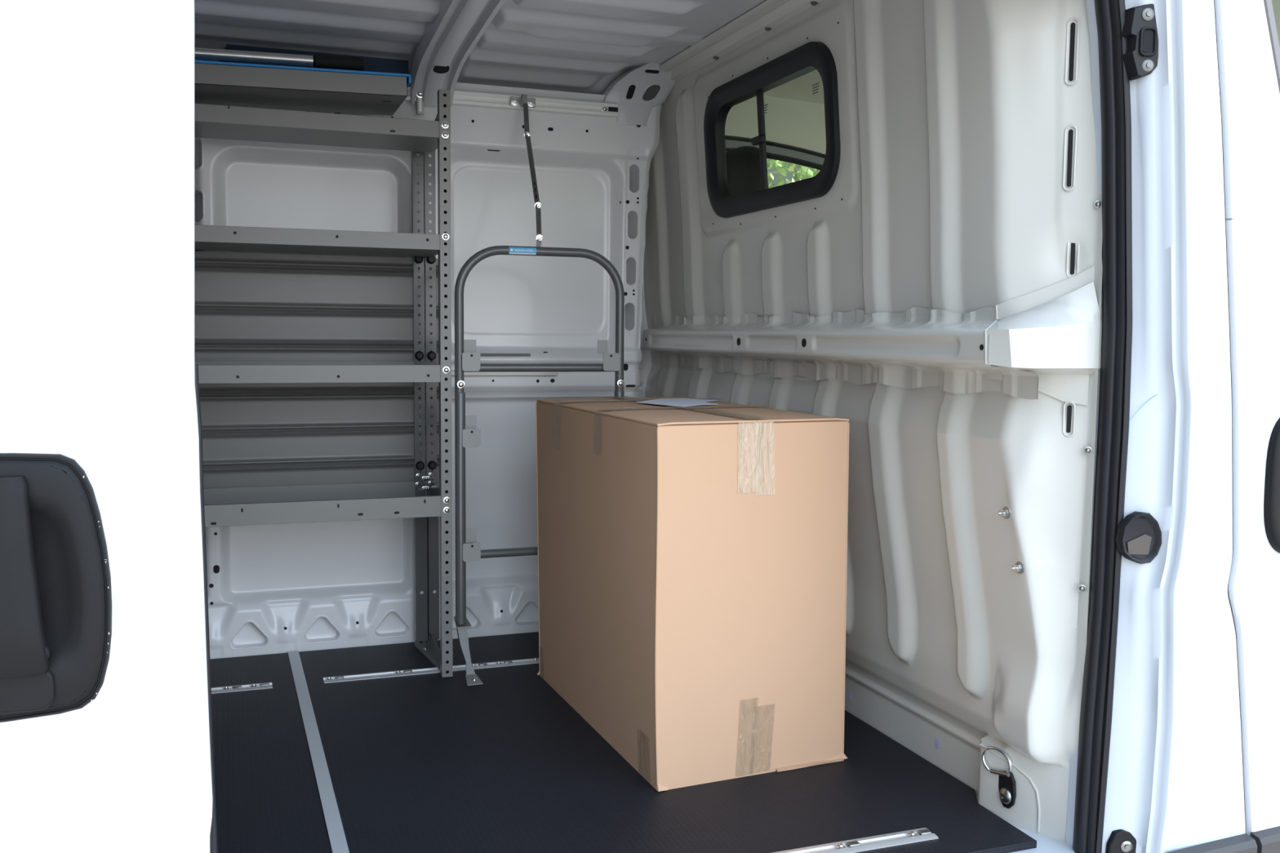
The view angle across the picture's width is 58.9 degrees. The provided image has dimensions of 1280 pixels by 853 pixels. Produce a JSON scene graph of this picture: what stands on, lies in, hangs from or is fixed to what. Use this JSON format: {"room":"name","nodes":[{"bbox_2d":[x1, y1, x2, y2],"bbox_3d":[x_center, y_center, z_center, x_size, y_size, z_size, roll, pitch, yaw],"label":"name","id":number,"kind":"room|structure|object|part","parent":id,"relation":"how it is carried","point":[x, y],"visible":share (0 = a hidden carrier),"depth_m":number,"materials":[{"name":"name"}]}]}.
{"room":"vehicle interior","nodes":[
{"label":"vehicle interior","id":0,"kind":"room"},
{"bbox_2d":[194,82,661,659],"bbox_3d":[-0.992,-0.201,3.931,2.427,1.980,0.378,-2,5,-27],"label":"wall","id":1,"kind":"structure","parent":0,"point":[273,588],"depth_m":4.06,"materials":[{"name":"white metal"}]},
{"bbox_2d":[404,86,617,117],"bbox_3d":[-1.139,-1.123,3.721,2.246,0.045,0.026,-1,5,-20],"label":"wall rail","id":2,"kind":"object","parent":1,"relation":"attached to","point":[460,98],"visible":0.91,"depth_m":4.00,"materials":[{"name":"silver metal"}]},
{"bbox_2d":[415,91,423,115],"bbox_3d":[-0.745,-1.109,3.844,0.050,0.097,0.016,-1,5,-20],"label":"clamp","id":3,"kind":"object","parent":2,"relation":"attached to","point":[420,104],"visible":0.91,"depth_m":3.84,"materials":[{"name":"silver metal"}]},
{"bbox_2d":[510,94,543,246],"bbox_3d":[-0.380,-0.863,3.777,0.088,0.556,0.456,0,5,-9],"label":"strap","id":4,"kind":"object","parent":2,"relation":"hanging from","point":[523,101],"visible":1,"depth_m":3.84,"materials":[{"name":"black fabric"}]},
{"bbox_3d":[-0.410,-1.137,3.970,0.090,0.033,0.004,-1,5,-20],"label":"mounting plate","id":5,"kind":"part","parent":4,"relation":"part of","materials":[{"name":"silver metal"}]},
{"bbox_2d":[602,62,675,125],"bbox_3d":[0.013,-1.201,4.115,0.292,0.202,0.228,-1,5,-20],"label":"bracket","id":6,"kind":"object","parent":1,"relation":"attached to","point":[641,88],"visible":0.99,"depth_m":4.11,"materials":[{"name":"white metal"}]},
{"bbox_2d":[194,0,791,111],"bbox_3d":[-1.012,-1.099,2.741,3.214,0.180,2.240,-1,5,-20],"label":"ceiling","id":7,"kind":"structure","parent":0,"point":[571,46],"depth_m":3.52,"materials":[{"name":"grey paint"}]},
{"bbox_2d":[218,44,408,73],"bbox_3d":[-1.083,-1.212,3.757,0.620,0.120,0.020,-1,5,-20],"label":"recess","id":8,"kind":"structure","parent":7,"relation":"attached to","point":[371,64],"depth_m":3.80,"materials":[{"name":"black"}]},
{"bbox_2d":[408,0,505,106],"bbox_3d":[-0.367,-1.125,2.917,0.143,0.225,2.099,-1,5,-20],"label":"bow","id":9,"kind":"object","parent":7,"relation":"attached to","point":[447,42],"visible":0.99,"depth_m":3.53,"materials":[{"name":"grey paint"}]},
{"bbox_2d":[480,285,651,619],"bbox_3d":[-0.640,-0.095,4.447,5.160,2.550,0.060,-1,5,-20],"label":"wall","id":10,"kind":"structure","parent":0,"point":[647,356],"depth_m":4.64,"materials":[{"name":"white metal"}]},
{"bbox_2d":[644,0,1102,842],"bbox_3d":[0.457,-0.201,3.504,0.212,2.077,2.430,-1,5,-20],"label":"wall","id":11,"kind":"structure","parent":0,"point":[966,181],"depth_m":2.71,"materials":[{"name":"white metal"}]},
{"bbox_2d":[658,0,822,81],"bbox_3d":[0.398,-1.174,3.319,0.140,0.086,2.270,-1,5,-20],"label":"header rail","id":12,"kind":"object","parent":11,"relation":"attached to","point":[792,8],"visible":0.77,"depth_m":3.52,"materials":[{"name":"white metal"}]},
{"bbox_2d":[703,41,840,217],"bbox_3d":[0.392,-0.883,3.470,0.083,0.424,0.876,-1,5,-20],"label":"window","id":13,"kind":"structure","parent":11,"relation":"in","point":[805,59],"depth_m":3.46,"materials":[{"name":"black plastic"}]},
{"bbox_2d":[642,306,1038,399],"bbox_3d":[0.433,-0.242,3.376,0.137,0.207,2.100,-1,5,-20],"label":"beam","id":14,"kind":"structure","parent":11,"relation":"attached to","point":[917,347],"depth_m":2.98,"materials":[{"name":"white metal"}]},
{"bbox_2d":[982,746,1016,808],"bbox_3d":[0.832,0.809,2.618,0.024,0.135,0.097,-2,5,-29],"label":"ring","id":15,"kind":"object","parent":11,"relation":"attached to","point":[1006,782],"visible":1,"depth_m":2.60,"materials":[{"name":"silver metal"}]},
{"bbox_2d":[997,506,1009,519],"bbox_3d":[0.804,0.192,2.514,0.022,0.027,0.027,-1,5,-20],"label":"stud","id":16,"kind":"object","parent":11,"relation":"attached to","point":[1005,513],"visible":1,"depth_m":2.51,"materials":[{"name":"silver metal"}]},
{"bbox_2d":[1002,506,1009,519],"bbox_3d":[0.814,0.192,2.517,0.002,0.027,0.027,-1,5,-20],"label":"washer","id":17,"kind":"object","parent":16,"relation":"in","point":[1006,513],"depth_m":2.51,"materials":[{"name":"silver metal"}]},
{"bbox_2d":[1011,561,1024,573],"bbox_3d":[0.829,0.312,2.498,0.022,0.027,0.027,-1,5,-20],"label":"stud","id":18,"kind":"object","parent":11,"relation":"attached to","point":[1019,566],"visible":1,"depth_m":2.49,"materials":[{"name":"silver metal"}]},
{"bbox_2d":[1016,561,1024,573],"bbox_3d":[0.838,0.312,2.501,0.002,0.027,0.027,-1,5,-20],"label":"washer","id":19,"kind":"object","parent":18,"relation":"in","point":[1020,566],"depth_m":2.49,"materials":[{"name":"silver metal"}]},
{"bbox_2d":[985,265,1102,405],"bbox_3d":[0.814,-0.195,2.416,0.260,0.298,0.204,5,7,44],"label":"bracket","id":20,"kind":"object","parent":11,"relation":"attached to","point":[1051,332],"visible":0.91,"depth_m":2.40,"materials":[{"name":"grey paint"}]},
{"bbox_2d":[731,0,1279,164],"bbox_3d":[1.269,-1.107,3.648,1.680,0.285,2.540,-1,5,-20],"label":"ceiling","id":21,"kind":"structure","parent":0,"point":[800,88],"depth_m":4.25,"materials":[{"name":"white metal"}]},
{"bbox_2d":[976,795,1075,852],"bbox_3d":[-0.983,0.891,2.956,3.460,0.043,2.335,-1,5,-20],"label":"floor","id":22,"kind":"structure","parent":0,"point":[1044,844],"depth_m":2.50,"materials":[{"name":"white paint"}]},
{"bbox_2d":[209,631,1036,852],"bbox_3d":[-0.968,0.862,2.919,3.244,0.020,2.090,-1,5,-20],"label":"floor mat","id":23,"kind":"object","parent":22,"relation":"on","point":[428,762],"depth_m":2.78,"materials":[{"name":"rubber"}]},
{"bbox_2d":[211,682,272,693],"bbox_3d":[-1.594,0.808,3.351,0.964,0.010,0.054,-1,5,-20],"label":"track","id":24,"kind":"object","parent":23,"relation":"on","point":[268,685],"visible":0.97,"depth_m":3.48,"materials":[{"name":"silver metal"}]},
{"bbox_3d":[-0.835,0.853,2.935,0.035,0.002,2.030,-1,5,-20],"label":"floor strip","id":25,"kind":"part","parent":23,"relation":"part of","materials":[{"name":"grey metal"}]},
{"bbox_2d":[194,62,453,677],"bbox_3d":[-1.377,-0.122,3.444,1.675,1.851,0.490,-1,5,-20],"label":"shelving unit","id":26,"kind":"object","parent":23,"relation":"on","point":[325,380],"visible":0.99,"depth_m":3.69,"materials":[{"name":"grey metal"}]},
{"bbox_2d":[194,62,407,115],"bbox_3d":[-1.429,-0.995,3.275,1.451,0.085,0.330,-1,5,-20],"label":"tray","id":27,"kind":"object","parent":26,"relation":"on","point":[214,84],"depth_m":3.32,"materials":[{"name":"grey metal"}]},
{"bbox_2d":[194,59,411,87],"bbox_3d":[-1.421,-1.027,3.266,1.461,0.036,0.328,-1,5,-20],"label":"sheet","id":28,"kind":"object","parent":26,"relation":"on","point":[409,76],"visible":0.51,"depth_m":3.26,"materials":[{"name":"blue plastic"}]},
{"bbox_2d":[194,47,364,71],"bbox_3d":[-1.501,-1.076,3.205,1.412,0.063,0.040,-1,5,-20],"label":"pole","id":29,"kind":"object","parent":28,"relation":"on","point":[324,61],"visible":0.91,"depth_m":3.35,"materials":[{"name":"silver metal"}]},
{"bbox_3d":[-1.447,-0.358,3.622,1.630,0.405,0.014,-1,5,-20],"label":"panel","id":30,"kind":"part","parent":26,"relation":"part of","materials":[{"name":"grey metal"}]},
{"bbox_3d":[-1.398,-0.570,3.414,1.588,0.048,0.375,-1,5,-20],"label":"shelf","id":31,"kind":"part","parent":26,"relation":"part of","materials":[{"name":"grey metal"}]},
{"bbox_3d":[-1.402,-0.166,3.447,1.588,0.054,0.375,-1,5,-20],"label":"shelf","id":32,"kind":"part","parent":26,"relation":"part of","materials":[{"name":"grey metal"}]},
{"bbox_3d":[-1.451,0.054,3.656,1.630,0.417,0.014,-1,5,-20],"label":"panel","id":33,"kind":"part","parent":26,"relation":"part of","materials":[{"name":"grey metal"}]},
{"bbox_3d":[-1.382,-0.908,3.351,1.588,0.050,0.300,-1,5,-20],"label":"shelf","id":34,"kind":"part","parent":26,"relation":"part of","materials":[{"name":"grey metal"}]},
{"bbox_3d":[-1.406,0.250,3.482,1.588,0.065,0.375,-1,5,-20],"label":"shelf","id":35,"kind":"part","parent":26,"relation":"part of","materials":[{"name":"grey metal"}]},
{"bbox_3d":[-0.761,-0.130,3.900,0.036,1.800,0.035,-1,5,-20],"label":"post","id":36,"kind":"part","parent":26,"relation":"part of","materials":[{"name":"grey metal"}]},
{"bbox_3d":[-0.749,-0.568,3.839,0.030,0.030,0.016,-1,5,-20],"label":"knob","id":37,"kind":"part","parent":26,"relation":"part of","materials":[{"name":"black plastic"}]},
{"bbox_3d":[-0.752,-0.242,3.866,0.030,0.030,0.016,-1,5,-20],"label":"knob","id":38,"kind":"part","parent":26,"relation":"part of","materials":[{"name":"black plastic"}]},
{"bbox_3d":[-0.756,0.135,3.897,0.030,0.030,0.016,-1,5,-20],"label":"knob","id":39,"kind":"part","parent":26,"relation":"part of","materials":[{"name":"black plastic"}]},
{"bbox_3d":[-0.765,0.517,3.946,0.040,0.450,0.070,-1,5,-20],"label":"leg","id":40,"kind":"part","parent":26,"relation":"part of","materials":[{"name":"grey metal"}]},
{"bbox_3d":[-0.702,0.780,3.816,0.060,0.004,0.360,-1,5,-20],"label":"foot plate","id":41,"kind":"part","parent":26,"relation":"part of","materials":[{"name":"grey metal"}]},
{"bbox_3d":[-0.724,-0.131,3.914,0.036,1.800,0.035,-1,5,-20],"label":"post","id":42,"kind":"part","parent":26,"relation":"part of","materials":[{"name":"grey metal"}]},
{"bbox_3d":[-0.713,-0.243,3.880,0.030,0.030,0.016,-1,5,-20],"label":"knob","id":43,"kind":"part","parent":26,"relation":"part of","materials":[{"name":"black plastic"}]},
{"bbox_3d":[-0.710,-0.569,3.853,0.030,0.030,0.016,-1,5,-20],"label":"knob","id":44,"kind":"part","parent":26,"relation":"part of","materials":[{"name":"black plastic"}]},
{"bbox_3d":[-0.716,0.134,3.911,0.030,0.030,0.016,-1,5,-20],"label":"knob","id":45,"kind":"part","parent":26,"relation":"part of","materials":[{"name":"black plastic"}]},
{"bbox_3d":[-0.715,0.518,3.934,0.035,0.450,0.003,-1,5,-20],"label":"leg","id":46,"kind":"part","parent":26,"relation":"part of","materials":[{"name":"grey metal"}]},
{"bbox_3d":[-0.683,0.751,3.820,0.002,0.055,0.360,-1,5,-20],"label":"foot plate","id":47,"kind":"part","parent":26,"relation":"part of","materials":[{"name":"grey metal"}]},
{"bbox_3d":[-0.669,0.249,3.772,0.002,0.095,0.360,-1,5,-20],"label":"panel","id":48,"kind":"part","parent":26,"relation":"part of","materials":[{"name":"grey metal"}]},
{"bbox_3d":[-0.613,-0.117,3.559,0.034,1.836,0.042,-1,5,-20],"label":"post","id":49,"kind":"part","parent":26,"relation":"part of","materials":[{"name":"grey metal"}]},
{"bbox_3d":[-0.616,-0.118,3.569,0.028,1.832,0.003,-1,5,-20],"label":"post","id":50,"kind":"part","parent":26,"relation":"part of","materials":[{"name":"grey metal"}]},
{"bbox_2d":[323,657,538,683],"bbox_3d":[-0.648,0.789,3.695,0.742,0.010,0.054,-1,5,-20],"label":"track","id":51,"kind":"object","parent":23,"relation":"on","point":[535,660],"visible":0.9,"depth_m":3.66,"materials":[{"name":"silver metal"}]},
{"bbox_2d":[453,245,624,685],"bbox_3d":[-0.305,0.115,3.615,0.561,1.369,0.121,-1,5,-20],"label":"hand truck","id":52,"kind":"object","parent":23,"relation":"on","point":[467,434],"visible":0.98,"depth_m":3.58,"materials":[{"name":"grey metal"}]},
{"bbox_3d":[-0.567,0.262,3.575,0.033,0.742,0.032,-1,5,-20],"label":"leg","id":53,"kind":"part","parent":52,"relation":"part of","materials":[{"name":"grey metal"}]},
{"bbox_3d":[-0.555,0.710,3.593,0.038,0.148,0.079,-3,6,-36],"label":"leg","id":54,"kind":"part","parent":52,"relation":"part of","materials":[{"name":"grey metal"}]},
{"bbox_3d":[-0.536,-0.248,3.541,0.054,0.046,0.029,-1,5,-20],"label":"hook plate","id":55,"kind":"part","parent":52,"relation":"part of","materials":[{"name":"grey metal"}]},
{"bbox_3d":[-0.539,-0.010,3.561,0.054,0.046,0.029,-1,5,-20],"label":"hook plate","id":56,"kind":"part","parent":52,"relation":"part of","materials":[{"name":"grey metal"}]},
{"bbox_3d":[-0.526,-0.201,3.532,0.057,0.058,0.003,-1,5,-20],"label":"bracket plate","id":57,"kind":"part","parent":52,"relation":"part of","materials":[{"name":"grey metal"}]},
{"bbox_3d":[-0.542,0.351,3.590,0.054,0.046,0.029,-1,5,-20],"label":"hook plate","id":58,"kind":"part","parent":52,"relation":"part of","materials":[{"name":"grey metal"}]},
{"bbox_3d":[-0.528,0.037,3.551,0.057,0.058,0.003,-1,5,-20],"label":"bracket plate","id":59,"kind":"part","parent":52,"relation":"part of","materials":[{"name":"grey metal"}]},
{"bbox_3d":[-0.532,0.398,3.581,0.057,0.058,0.003,-1,5,-20],"label":"bracket plate","id":60,"kind":"part","parent":52,"relation":"part of","materials":[{"name":"grey metal"}]},
{"bbox_3d":[-0.123,-0.260,3.705,0.034,0.045,0.003,-1,5,-20],"label":"hook plate","id":61,"kind":"part","parent":52,"relation":"part of","materials":[{"name":"grey metal"}]},
{"bbox_3d":[-0.093,-0.210,3.689,0.057,0.058,0.003,-1,5,-20],"label":"bracket plate","id":62,"kind":"part","parent":52,"relation":"part of","materials":[{"name":"grey metal"}]},
{"bbox_3d":[-0.072,0.252,3.755,0.033,0.742,0.032,-1,5,-20],"label":"leg","id":63,"kind":"part","parent":52,"relation":"part of","materials":[{"name":"grey metal"}]},
{"bbox_2d":[535,396,849,791],"bbox_3d":[0.106,0.387,3.255,0.586,0.900,1.035,-1,5,-20],"label":"cardboard box","id":64,"kind":"object","parent":23,"relation":"on","point":[692,553],"visible":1,"depth_m":2.83,"materials":[{"name":"brown cardboard"}]},
{"bbox_2d":[773,827,938,852],"bbox_3d":[0.224,0.907,2.360,0.899,0.010,0.054,-1,5,-20],"label":"track","id":65,"kind":"object","parent":23,"relation":"on","point":[864,844],"visible":1,"depth_m":2.46,"materials":[{"name":"silver metal"}]},
{"bbox_2d":[1065,0,1245,852],"bbox_3d":[1.104,0.179,2.405,0.374,2.310,0.190,-1,5,-20],"label":"wall pillar","id":66,"kind":"structure","parent":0,"point":[1175,780],"depth_m":2.34,"materials":[{"name":"white metal"}]},
{"bbox_2d":[1072,0,1132,852],"bbox_3d":[0.963,0.010,2.376,0.099,1.890,0.071,-1,5,-20],"label":"seal","id":67,"kind":"object","parent":66,"relation":"attached to","point":[1113,417],"visible":1,"depth_m":2.38,"materials":[{"name":"black rubber"}]},
{"bbox_2d":[1105,829,1136,852],"bbox_3d":[1.029,0.917,2.420,0.068,0.115,0.019,1,5,4],"label":"door striker","id":68,"kind":"structure","parent":66,"relation":"attached to","point":[1120,841],"depth_m":2.42,"materials":[{"name":"black plastic"}]},
{"bbox_2d":[1115,511,1161,564],"bbox_3d":[1.040,0.232,2.362,0.089,0.109,0.016,1,5,3],"label":"pocket","id":69,"kind":"object","parent":66,"relation":"attached to","point":[1139,535],"visible":1,"depth_m":2.36,"materials":[{"name":"black plastic"}]},
{"bbox_2d":[1120,4,1158,80],"bbox_3d":[1.000,-0.771,2.266,0.067,0.147,0.034,0,5,-1],"label":"hinge","id":70,"kind":"object","parent":66,"relation":"attached to","point":[1140,58],"depth_m":2.26,"materials":[{"name":"black plastic"}]},
{"bbox_2d":[1167,833,1257,852],"bbox_3d":[1.205,0.968,2.392,0.218,0.180,0.030,-1,5,-20],"label":"trim","id":71,"kind":"structure","parent":66,"relation":"attached to","point":[1242,843],"depth_m":2.40,"materials":[{"name":"grey plastic"}]},
{"bbox_3d":[0.159,0.134,2.056,4.900,2.600,0.120,-1,5,-20],"label":"wall","id":72,"kind":"structure","parent":0,"visible":0},
{"bbox_2d":[0,0,217,852],"bbox_3d":[-1.252,0.135,1.392,1.354,2.440,0.108,-1,5,-20],"label":"door","id":73,"kind":"structure","parent":72,"relation":"in","point":[106,726],"depth_m":1.55,"materials":[{"name":"white paint"}]},
{"bbox_2d":[0,465,100,706],"bbox_3d":[-0.909,0.220,1.502,0.351,0.339,0.022,-1,5,-20],"label":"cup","id":74,"kind":"object","parent":73,"relation":"on","point":[64,501],"depth_m":1.54,"materials":[{"name":"black plastic"}]},
{"bbox_2d":[1213,0,1279,852],"bbox_3d":[1.801,0.069,2.552,1.474,2.520,0.065,-1,5,-20],"label":"door","id":75,"kind":"structure","parent":72,"relation":"in","point":[1247,43],"depth_m":2.34,"materials":[{"name":"white paint"}]},
{"bbox_3d":[1.832,0.444,2.610,1.391,1.764,0.038,-1,5,-20],"label":"panel","id":76,"kind":"part","parent":75,"relation":"part of","materials":[{"name":"white paint"}]},
{"bbox_3d":[1.858,0.923,2.627,1.147,0.222,0.030,-1,5,-20],"label":"moulding","id":77,"kind":"part","parent":75,"relation":"part of","materials":[{"name":"grey plastic"}]},
{"bbox_3d":[1.417,0.118,2.401,0.228,0.316,0.022,-1,5,-20],"label":"handle","id":78,"kind":"part","parent":75,"relation":"part of","materials":[{"name":"black plastic"}]},
{"bbox_3d":[1.268,0.890,3.851,1.620,0.060,2.400,-1,5,-20],"label":"floor","id":79,"kind":"structure","parent":0,"visible":0},
{"bbox_2d":[725,146,761,197],"bbox_3d":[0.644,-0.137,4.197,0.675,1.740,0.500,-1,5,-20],"label":"seat","id":80,"kind":"object","parent":79,"relation":"on","point":[743,162],"visible":0.06,"depth_m":3.97,"materials":[{"name":"black fabric"}]},
{"label":"outside","id":81,"kind":"structure","parent":0,"visible":0},
{"bbox_3d":[-0.872,1.524,2.482,80.000,0.060,85.000,-1,5,-20],"label":"ground","id":82,"kind":"structure","parent":81,"visible":0},
{"bbox_2d":[766,159,819,188],"bbox_3d":[1.606,-5.133,22.617,6.707,9.978,7.335,0,5,-1],"label":"tree","id":83,"kind":"object","parent":82,"relation":"on","point":[783,171],"visible":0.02,"depth_m":21.01,"materials":[{"name":"green plant"}]},
{"bbox_3d":[2.068,0.462,4.085,0.060,1.450,2.560,-1,5,-20],"label":"wall","id":84,"kind":"structure","parent":0,"visible":0},
{"bbox_2d":[724,95,826,170],"bbox_3d":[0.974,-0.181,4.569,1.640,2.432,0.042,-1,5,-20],"label":"window","id":85,"kind":"structure","parent":84,"relation":"in","point":[796,129],"depth_m":4.33,"materials":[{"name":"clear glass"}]},
{"bbox_3d":[0.938,-0.867,4.482,1.540,0.442,0.014,-1,5,-20],"label":"trim","id":86,"kind":"part","parent":85,"relation":"part of","materials":[{"name":"grey"}]}
]}

